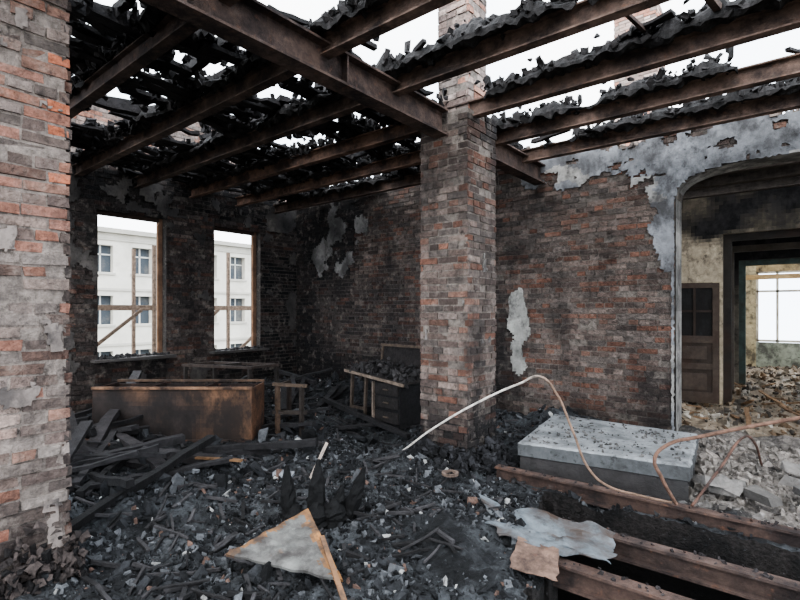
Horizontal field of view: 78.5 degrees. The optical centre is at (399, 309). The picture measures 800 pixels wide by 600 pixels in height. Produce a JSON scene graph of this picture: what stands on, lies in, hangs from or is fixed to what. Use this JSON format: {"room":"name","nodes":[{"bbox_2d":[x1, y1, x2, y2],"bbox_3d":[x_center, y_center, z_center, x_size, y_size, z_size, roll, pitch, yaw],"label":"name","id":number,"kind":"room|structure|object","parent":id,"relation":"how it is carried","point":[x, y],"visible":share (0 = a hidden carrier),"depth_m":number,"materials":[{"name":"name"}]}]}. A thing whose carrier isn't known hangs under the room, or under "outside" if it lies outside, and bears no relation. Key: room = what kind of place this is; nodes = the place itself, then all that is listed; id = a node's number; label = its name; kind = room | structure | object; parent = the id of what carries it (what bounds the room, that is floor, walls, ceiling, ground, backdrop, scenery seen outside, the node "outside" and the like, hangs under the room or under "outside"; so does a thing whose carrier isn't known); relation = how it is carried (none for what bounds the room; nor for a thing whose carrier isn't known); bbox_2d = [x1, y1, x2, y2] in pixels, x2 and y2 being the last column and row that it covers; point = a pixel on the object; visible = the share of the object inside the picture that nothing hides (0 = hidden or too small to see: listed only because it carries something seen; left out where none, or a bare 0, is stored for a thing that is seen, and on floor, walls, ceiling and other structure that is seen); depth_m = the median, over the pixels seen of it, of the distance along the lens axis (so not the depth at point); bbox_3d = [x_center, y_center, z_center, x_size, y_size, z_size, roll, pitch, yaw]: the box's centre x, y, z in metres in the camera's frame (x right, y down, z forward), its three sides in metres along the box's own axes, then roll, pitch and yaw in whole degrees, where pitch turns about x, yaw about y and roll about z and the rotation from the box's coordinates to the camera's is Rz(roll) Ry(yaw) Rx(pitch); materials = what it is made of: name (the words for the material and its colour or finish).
{"room":"fire-damaged room","nodes":[
{"label":"fire-damaged room","id":0,"kind":"room"},
{"bbox_2d":[66,105,302,412],"bbox_3d":[-5.002,-0.955,7.822,0.319,5.311,8.800,0,0,39],"label":"wall","id":1,"kind":"structure","parent":0,"point":[188,319],"depth_m":8.89,"materials":[{"name":"brick"}]},
{"bbox_2d":[97,210,161,356],"bbox_3d":[-4.630,-0.395,8.357,0.100,2.450,1.100,0,0,39],"label":"frame","id":2,"kind":"object","parent":1,"relation":"attached to","point":[158,222],"visible":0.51,"depth_m":8.70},
{"bbox_2d":[90,351,176,362],"bbox_3d":[-4.499,0.778,8.251,0.431,0.143,1.315,0,0,39],"label":"sill","id":3,"kind":"structure","parent":1,"relation":"attached to","point":[155,355],"depth_m":8.13,"materials":[{"name":"stone"}]},
{"bbox_2d":[66,168,296,382],"bbox_3d":[-3.761,-0.348,9.105,0.037,3.714,4.601,0,0,39],"label":"plaster","id":4,"kind":"object","parent":1,"relation":"attached to","point":[279,223],"visible":0.73,"depth_m":8.56,"materials":[{"name":"grey paint"}]},
{"bbox_2d":[214,227,255,349],"bbox_3d":[-3.376,-0.395,9.895,0.100,2.450,1.030,0,0,39],"label":"frame","id":5,"kind":"object","parent":1,"relation":"attached to","point":[252,234],"visible":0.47,"depth_m":10.21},
{"bbox_2d":[209,345,269,353],"bbox_3d":[-3.245,0.780,9.787,0.431,0.118,1.239,0,0,39],"label":"sill","id":6,"kind":"structure","parent":1,"relation":"attached to","point":[246,348],"depth_m":9.70,"materials":[{"name":"stone"}]},
{"bbox_2d":[67,0,523,202],"bbox_3d":[-2.078,-2.359,6.716,5.678,0.329,6.330,0,0,39],"label":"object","id":7,"kind":"structure","parent":0,"point":[147,89],"depth_m":5.41,"materials":[{"name":"brown wood"}]},
{"bbox_2d":[68,0,239,118],"bbox_3d":[-0.285,-2.140,2.538,13.650,0.170,0.126,0,0,39],"label":"joist","id":8,"kind":"object","parent":7,"relation":"hanging from","point":[136,56],"visible":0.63,"depth_m":4.16,"materials":[{"name":"wood"}]},
{"bbox_2d":[69,0,799,204],"bbox_3d":[0.951,-2.334,4.027,13.300,0.423,6.420,0,0,39],"label":"roof","id":9,"kind":"object","parent":8,"relation":"on","point":[661,30],"visible":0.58,"depth_m":4.77,"materials":[{"name":"brown wood"}]},
{"bbox_2d":[626,0,721,32],"bbox_3d":[1.958,-2.310,3.659,1.060,0.110,0.562,0,0,-41],"label":"brace","id":10,"kind":"object","parent":9,"relation":"on","point":[715,5],"visible":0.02,"depth_m":3.84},
{"bbox_2d":[4,379,799,599],"bbox_3d":[-0.536,1.630,3.282,12.980,0.700,10.410,0,0,39],"label":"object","id":11,"kind":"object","parent":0,"point":[783,560],"depth_m":3.82,"materials":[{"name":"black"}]},
{"bbox_2d":[0,0,90,599],"bbox_3d":[-2.892,-0.537,2.612,0.778,4.573,2.015,0,0,39],"label":"brick pier","id":12,"kind":"object","parent":11,"relation":"on","point":[36,89],"visible":0.95,"depth_m":3.02,"materials":[{"name":"brick"}]},
{"bbox_2d":[91,379,264,442],"bbox_3d":[-2.875,1.312,6.463,2.020,0.715,0.615,0,0,0],"label":"counter","id":13,"kind":"object","parent":11,"relation":"on","point":[233,412],"visible":0.81,"depth_m":6.18,"materials":[{"name":"metal"}]},
{"bbox_2d":[181,361,280,404],"bbox_3d":[-2.701,1.280,7.842,1.478,0.840,0.529,0,0,17],"label":"frame","id":14,"kind":"object","parent":11,"relation":"on","point":[215,364],"visible":0.71,"depth_m":7.82,"materials":[{"name":"brown wood"}]},
{"bbox_2d":[67,368,410,531],"bbox_3d":[-2.381,1.314,6.779,4.455,0.768,5.958,0,0,39],"label":"charred timbers","id":15,"kind":"object","parent":11,"relation":"on","point":[82,426],"visible":0.6,"depth_m":5.07,"materials":[{"name":"brown wood"}]},
{"bbox_2d":[195,456,242,461],"bbox_3d":[-1.812,1.490,4.898,0.539,0.040,0.045,0,0,17],"label":"board","id":16,"kind":"object","parent":15,"relation":"on","point":[197,457],"visible":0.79,"depth_m":4.90,"materials":[{"name":"brown wood"}]},
{"bbox_2d":[272,468,294,477],"bbox_3d":[-1.114,1.578,4.718,0.199,0.057,0.109,0,0,18],"label":"fragment","id":17,"kind":"object","parent":11,"relation":"on","point":[282,471],"visible":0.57,"depth_m":4.70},
{"bbox_2d":[272,380,307,436],"bbox_3d":[-1.434,1.330,6.785,0.463,0.740,0.722,0,0,3],"label":"frame","id":18,"kind":"object","parent":11,"relation":"on","point":[301,412],"visible":0.82,"depth_m":6.45,"materials":[{"name":"brown wood"}]},
{"bbox_2d":[280,459,365,529],"bbox_3d":[-0.633,1.500,3.963,0.631,0.586,0.402,0,0,-32],"label":"stump","id":19,"kind":"object","parent":11,"relation":"on","point":[338,509],"visible":0.84,"depth_m":3.90,"materials":[{"name":"brown wood"}]},
{"bbox_2d":[344,343,420,429],"bbox_3d":[-0.155,1.079,7.226,1.292,1.103,0.759,0,0,45],"label":"desk","id":20,"kind":"object","parent":11,"relation":"on","point":[396,392],"visible":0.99,"depth_m":6.89,"materials":[{"name":"brown wood"}]},
{"bbox_2d":[34,371,799,599],"bbox_3d":[0.124,1.514,4.618,11.560,0.689,6.607,0,0,39],"label":"rubble","id":21,"kind":"object","parent":11,"relation":"on","point":[708,460],"visible":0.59,"depth_m":4.10,"materials":[{"name":"black gravel"}]},
{"bbox_2d":[226,508,346,599],"bbox_3d":[-0.561,1.539,3.103,1.010,0.197,0.585,0,0,39],"label":"panel","id":22,"kind":"object","parent":21,"relation":"on","point":[296,545],"visible":1,"depth_m":3.18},
{"bbox_2d":[70,377,546,599],"bbox_3d":[-1.563,1.516,6.181,6.782,0.529,5.939,0,0,39],"label":"charcoal splinters","id":23,"kind":"object","parent":21,"relation":"on","point":[256,595],"visible":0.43,"depth_m":3.82,"materials":[{"name":"brown wood"}]},
{"bbox_2d":[310,442,327,478],"bbox_3d":[-0.802,1.490,4.752,0.218,0.388,0.030,0,0,-31],"label":"wooden stick","id":24,"kind":"object","parent":21,"relation":"on","point":[326,443],"visible":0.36,"depth_m":4.77,"materials":[{"name":"white wood"}]},
{"bbox_2d":[442,469,458,477],"bbox_3d":[0.485,1.580,4.740,0.164,0.025,0.164,0,0,39],"label":"metal ring","id":25,"kind":"object","parent":21,"relation":"on","point":[444,472],"visible":1,"depth_m":4.71,"materials":[{"name":"brown metal"}]},
{"bbox_2d":[510,536,558,580],"bbox_3d":[0.874,1.593,3.144,0.311,0.078,0.341,0,0,26],"label":"cardboard piece","id":26,"kind":"object","parent":21,"relation":"on","point":[542,561],"visible":1,"depth_m":3.13,"materials":[{"name":"cardboard"}]},
{"bbox_2d":[653,416,799,504],"bbox_3d":[3.121,1.129,3.528,2.382,1.087,0.180,0,0,17],"label":"rusty pipe","id":27,"kind":"object","parent":21,"relation":"on","point":[795,418],"visible":1,"depth_m":3.74,"materials":[{"name":"brown metal"}]},
{"bbox_2d":[691,435,762,506],"bbox_3d":[3.009,1.383,4.430,1.778,0.410,0.046,0,0,-39],"label":"rusty rebar","id":28,"kind":"object","parent":21,"relation":"on","point":[700,494],"visible":1,"depth_m":4.27,"materials":[{"name":"metal"}]},
{"bbox_2d":[691,460,799,507],"bbox_3d":[3.954,1.562,4.031,2.266,0.218,1.776,0,0,-19],"label":"concrete","id":29,"kind":"object","parent":21,"relation":"on","point":[721,484],"visible":0.97,"depth_m":4.29,"materials":[{"name":"grey concrete"}]},
{"bbox_2d":[420,107,496,467],"bbox_3d":[0.660,-0.199,5.540,0.641,3.897,0.641,0,0,39],"label":"brick pillar","id":30,"kind":"structure","parent":11,"relation":"on","point":[458,170],"depth_m":5.30,"materials":[{"name":"red brick"}]},
{"bbox_2d":[141,0,447,138],"bbox_3d":[-1.412,-2.010,3.016,0.170,0.280,5.890,0,0,39],"label":"girder","id":31,"kind":"object","parent":30,"relation":"attached to","point":[253,26],"visible":1,"depth_m":3.80,"materials":[{"name":"brown metal"}]},
{"bbox_2d":[72,0,455,176],"bbox_3d":[0.301,-2.140,3.257,13.650,0.170,0.128,0,0,39],"label":"joist","id":32,"kind":"object","parent":31,"relation":"on","point":[353,32],"visible":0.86,"depth_m":4.52,"materials":[{"name":"wood"}]},
{"bbox_2d":[134,0,670,188],"bbox_3d":[0.869,-2.140,3.953,13.650,0.170,0.126,0,0,39],"label":"joist","id":33,"kind":"object","parent":31,"relation":"on","point":[557,25],"visible":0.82,"depth_m":4.24,"materials":[{"name":"wood"}]},
{"bbox_2d":[424,253,490,343],"bbox_3d":[0.645,-0.128,5.454,0.561,0.993,0.500,0,0,39],"label":"plaster remnants","id":34,"kind":"object","parent":30,"relation":"attached to","point":[483,257],"visible":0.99,"depth_m":5.35,"materials":[{"name":"grey paint"}]},
{"bbox_2d":[438,0,486,112],"bbox_3d":[0.705,-3.161,5.516,0.421,2.022,0.420,0,0,39],"label":"chimney stack","id":35,"kind":"object","parent":30,"relation":"on","point":[461,88],"visible":0.41,"depth_m":5.36,"materials":[{"name":"brick"}]},
{"bbox_2d":[189,0,799,197],"bbox_3d":[1.470,-2.140,4.690,13.650,0.170,0.127,0,0,39],"label":"joist","id":36,"kind":"object","parent":30,"relation":"on","point":[755,26],"visible":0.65,"depth_m":4.50,"materials":[{"name":"wood"}]},
{"bbox_2d":[495,137,544,184],"bbox_3d":[1.470,-2.010,6.550,0.170,0.280,1.950,0,0,39],"label":"girder","id":37,"kind":"object","parent":30,"relation":"attached to","point":[509,159],"visible":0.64,"depth_m":6.67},
{"bbox_2d":[235,53,799,206],"bbox_3d":[2.069,-2.140,5.425,13.650,0.170,0.117,0,0,39],"label":"joist","id":38,"kind":"object","parent":37,"relation":"attached to","point":[786,67],"visible":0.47,"depth_m":5.28,"materials":[{"name":"metal"}]},
{"bbox_2d":[273,91,799,213],"bbox_3d":[2.630,-2.140,6.112,13.650,0.170,0.104,0,0,39],"label":"joist","id":39,"kind":"object","parent":37,"relation":"attached to","point":[772,104],"visible":0.86,"depth_m":5.99,"materials":[{"name":"wood"}]},
{"bbox_2d":[408,435,519,481],"bbox_3d":[0.686,1.562,5.510,1.334,0.368,1.371,0,0,39],"label":"drift","id":40,"kind":"object","parent":11,"relation":"on","point":[495,450],"visible":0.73,"depth_m":5.14,"materials":[{"name":"black stone"}]},
{"bbox_2d":[403,375,671,503],"bbox_3d":[0.986,1.095,4.616,2.732,1.067,0.398,0,0,37],"label":"conduit","id":41,"kind":"object","parent":11,"relation":"on","point":[533,376],"visible":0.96,"depth_m":4.12,"materials":[{"name":"beige plastic"}]},
{"bbox_2d":[479,494,617,563],"bbox_3d":[0.974,1.583,3.583,1.220,0.092,0.624,0,0,39],"label":"metal sheet","id":42,"kind":"object","parent":11,"relation":"on","point":[590,539],"visible":0.89,"depth_m":3.46,"materials":[{"name":"grey metal"}]},
{"bbox_2d":[518,414,698,501],"bbox_3d":[2.209,1.512,5.274,1.759,0.376,1.564,0,0,39],"label":"concrete slab","id":43,"kind":"object","parent":11,"relation":"on","point":[620,455],"visible":0.95,"depth_m":4.82,"materials":[{"name":"grey concrete"}]},
{"bbox_2d":[553,557,693,599],"bbox_3d":[2.424,1.681,2.064,4.052,0.188,0.141,0,0,39],"label":"joist","id":44,"kind":"object","parent":11,"relation":"on","point":[582,580],"visible":0.73,"depth_m":3.00,"materials":[{"name":"wood"}]},
{"bbox_2d":[494,463,799,547],"bbox_3d":[2.927,1.632,3.414,4.981,0.185,0.138,0,0,39],"label":"joist","id":45,"kind":"object","parent":11,"relation":"on","point":[600,496],"visible":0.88,"depth_m":4.05,"materials":[{"name":"wood"}]},
{"bbox_2d":[553,514,799,599],"bbox_3d":[2.694,1.682,2.630,4.351,0.186,0.140,0,0,39],"label":"joist","id":46,"kind":"object","parent":11,"relation":"on","point":[721,575],"visible":0.67,"depth_m":3.18,"materials":[{"name":"wood"}]},
{"bbox_2d":[297,110,799,430],"bbox_3d":[2.719,-0.397,7.029,12.670,4.194,0.347,0,0,39],"label":"wall","id":47,"kind":"structure","parent":0,"point":[583,259],"depth_m":7.27,"materials":[{"name":"brick"}]},
{"bbox_2d":[311,110,799,430],"bbox_3d":[2.917,-0.354,6.874,12.167,4.112,0.380,0,0,39],"label":"plaster","id":48,"kind":"object","parent":47,"relation":"attached to","point":[684,158],"visible":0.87,"depth_m":6.26,"materials":[{"name":"grey paint"}]},
{"bbox_2d":[521,109,799,149],"bbox_3d":[2.579,-2.325,7.116,12.039,0.555,0.517,0,0,39],"label":"bricks","id":49,"kind":"object","parent":47,"relation":"on","point":[631,145],"visible":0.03,"depth_m":6.53},
{"bbox_2d":[558,554,748,599],"bbox_3d":[2.447,2.728,2.328,5.250,1.597,3.000,0,0,39],"label":"wall","id":50,"kind":"structure","parent":0,"point":[675,585],"depth_m":4.29,"materials":[{"name":"brown wood"}]},
{"bbox_2d":[682,186,799,404],"bbox_3d":[6.396,-0.188,7.842,8.000,3.775,0.240,0,0,39],"label":"wall","id":51,"kind":"structure","parent":0,"point":[705,221],"depth_m":8.42,"materials":[{"name":"paint"}]},
{"bbox_2d":[723,228,799,403],"bbox_3d":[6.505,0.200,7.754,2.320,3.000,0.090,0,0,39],"label":"trim","id":52,"kind":"structure","parent":51,"relation":"attached to","point":[728,239],"depth_m":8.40,"materials":[{"name":"black wood"}]},
{"bbox_2d":[682,364,799,437],"bbox_3d":[8.614,1.596,10.562,8.000,0.424,12.663,0,0,39],"label":"rubble","id":53,"kind":"structure","parent":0,"point":[770,393],"depth_m":8.12,"materials":[{"name":"beige stone"}]},
{"bbox_2d":[682,282,718,403],"bbox_3d":[5.052,0.557,8.409,0.723,2.045,0.050,0,0,25],"label":"door","id":54,"kind":"structure","parent":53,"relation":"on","point":[700,354],"depth_m":8.34,"materials":[{"name":"brown wood"}]},
{"bbox_2d":[682,288,711,335],"bbox_3d":[5.052,0.030,8.409,0.523,0.840,0.006,0,0,25],"label":"glass","id":55,"kind":"object","parent":54,"relation":"attached to","point":[703,295],"visible":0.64,"depth_m":8.38,"materials":[{"name":"black glass"}]},
{"bbox_2d":[682,160,799,199],"bbox_3d":[7.841,-1.972,9.613,8.006,0.265,10.109,0,0,39],"label":"ceiling","id":56,"kind":"structure","parent":0,"point":[784,174],"depth_m":7.23,"materials":[{"name":"black paint"}]},
{"bbox_2d":[614,5,664,146],"bbox_3d":[7.014,-4.436,10.926,4.194,4.672,1.486,0,0,20],"label":"brick chimney","id":57,"kind":"object","parent":56,"relation":"on","point":[622,25],"visible":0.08,"depth_m":10.95,"materials":[{"name":"red brick"}]},
{"bbox_2d":[732,237,799,383],"bbox_3d":[8.419,-0.188,10.322,8.000,3.775,0.240,0,0,39],"label":"wall","id":58,"kind":"structure","parent":0,"point":[788,253],"depth_m":10.83,"materials":[{"name":"paint"}]},
{"bbox_2d":[739,258,799,384],"bbox_3d":[8.477,0.300,10.275,2.250,2.800,0.090,0,0,39],"label":"trim","id":59,"kind":"structure","parent":58,"relation":"attached to","point":[742,264],"depth_m":10.90,"materials":[{"name":"black wood"}]},
{"bbox_2d":[746,264,799,367],"bbox_3d":[10.795,-0.163,14.423,7.500,3.825,0.200,0,0,39],"label":"wall","id":60,"kind":"structure","parent":0,"point":[760,354],"depth_m":14.41,"materials":[{"name":"paint"}]},
{"bbox_2d":[746,273,799,279],"bbox_3d":[9.816,0.400,11.996,2.750,2.600,0.090,0,0,39],"label":"trim","id":61,"kind":"structure","parent":60,"relation":"attached to","point":[792,275],"depth_m":12.30,"materials":[{"name":"beige wood"}]},
{"bbox_2d":[756,270,799,342],"bbox_3d":[11.267,-0.100,13.973,1.800,2.100,0.080,0,0,39],"label":"window","id":62,"kind":"structure","parent":60,"relation":"in","point":[777,290],"depth_m":14.21,"materials":[{"name":"white wood"}]},
{"label":"outside","id":63,"kind":"structure","parent":0,"visible":0},
{"bbox_3d":[0.000,9.800,0.000,160.000,0.200,160.000,0,0,39],"label":"ground","id":64,"kind":"structure","parent":63,"visible":0},
{"bbox_2d":[98,245,250,353],"bbox_3d":[-5.924,3.600,11.929,1.210,10.200,13.000,0,0,39],"label":"scaffold","id":65,"kind":"object","parent":64,"relation":"on","point":[133,307],"visible":0.12,"depth_m":12.01,"materials":[{"name":"beige wood"}]},
{"bbox_2d":[98,226,250,356],"bbox_3d":[-10.453,2.587,34.333,0.900,14.225,66.400,0,0,39],"label":"neighbouring building","id":66,"kind":"structure","parent":64,"relation":"on","point":[115,245],"depth_m":28.71,"materials":[{"name":"white paint"}]}
]}

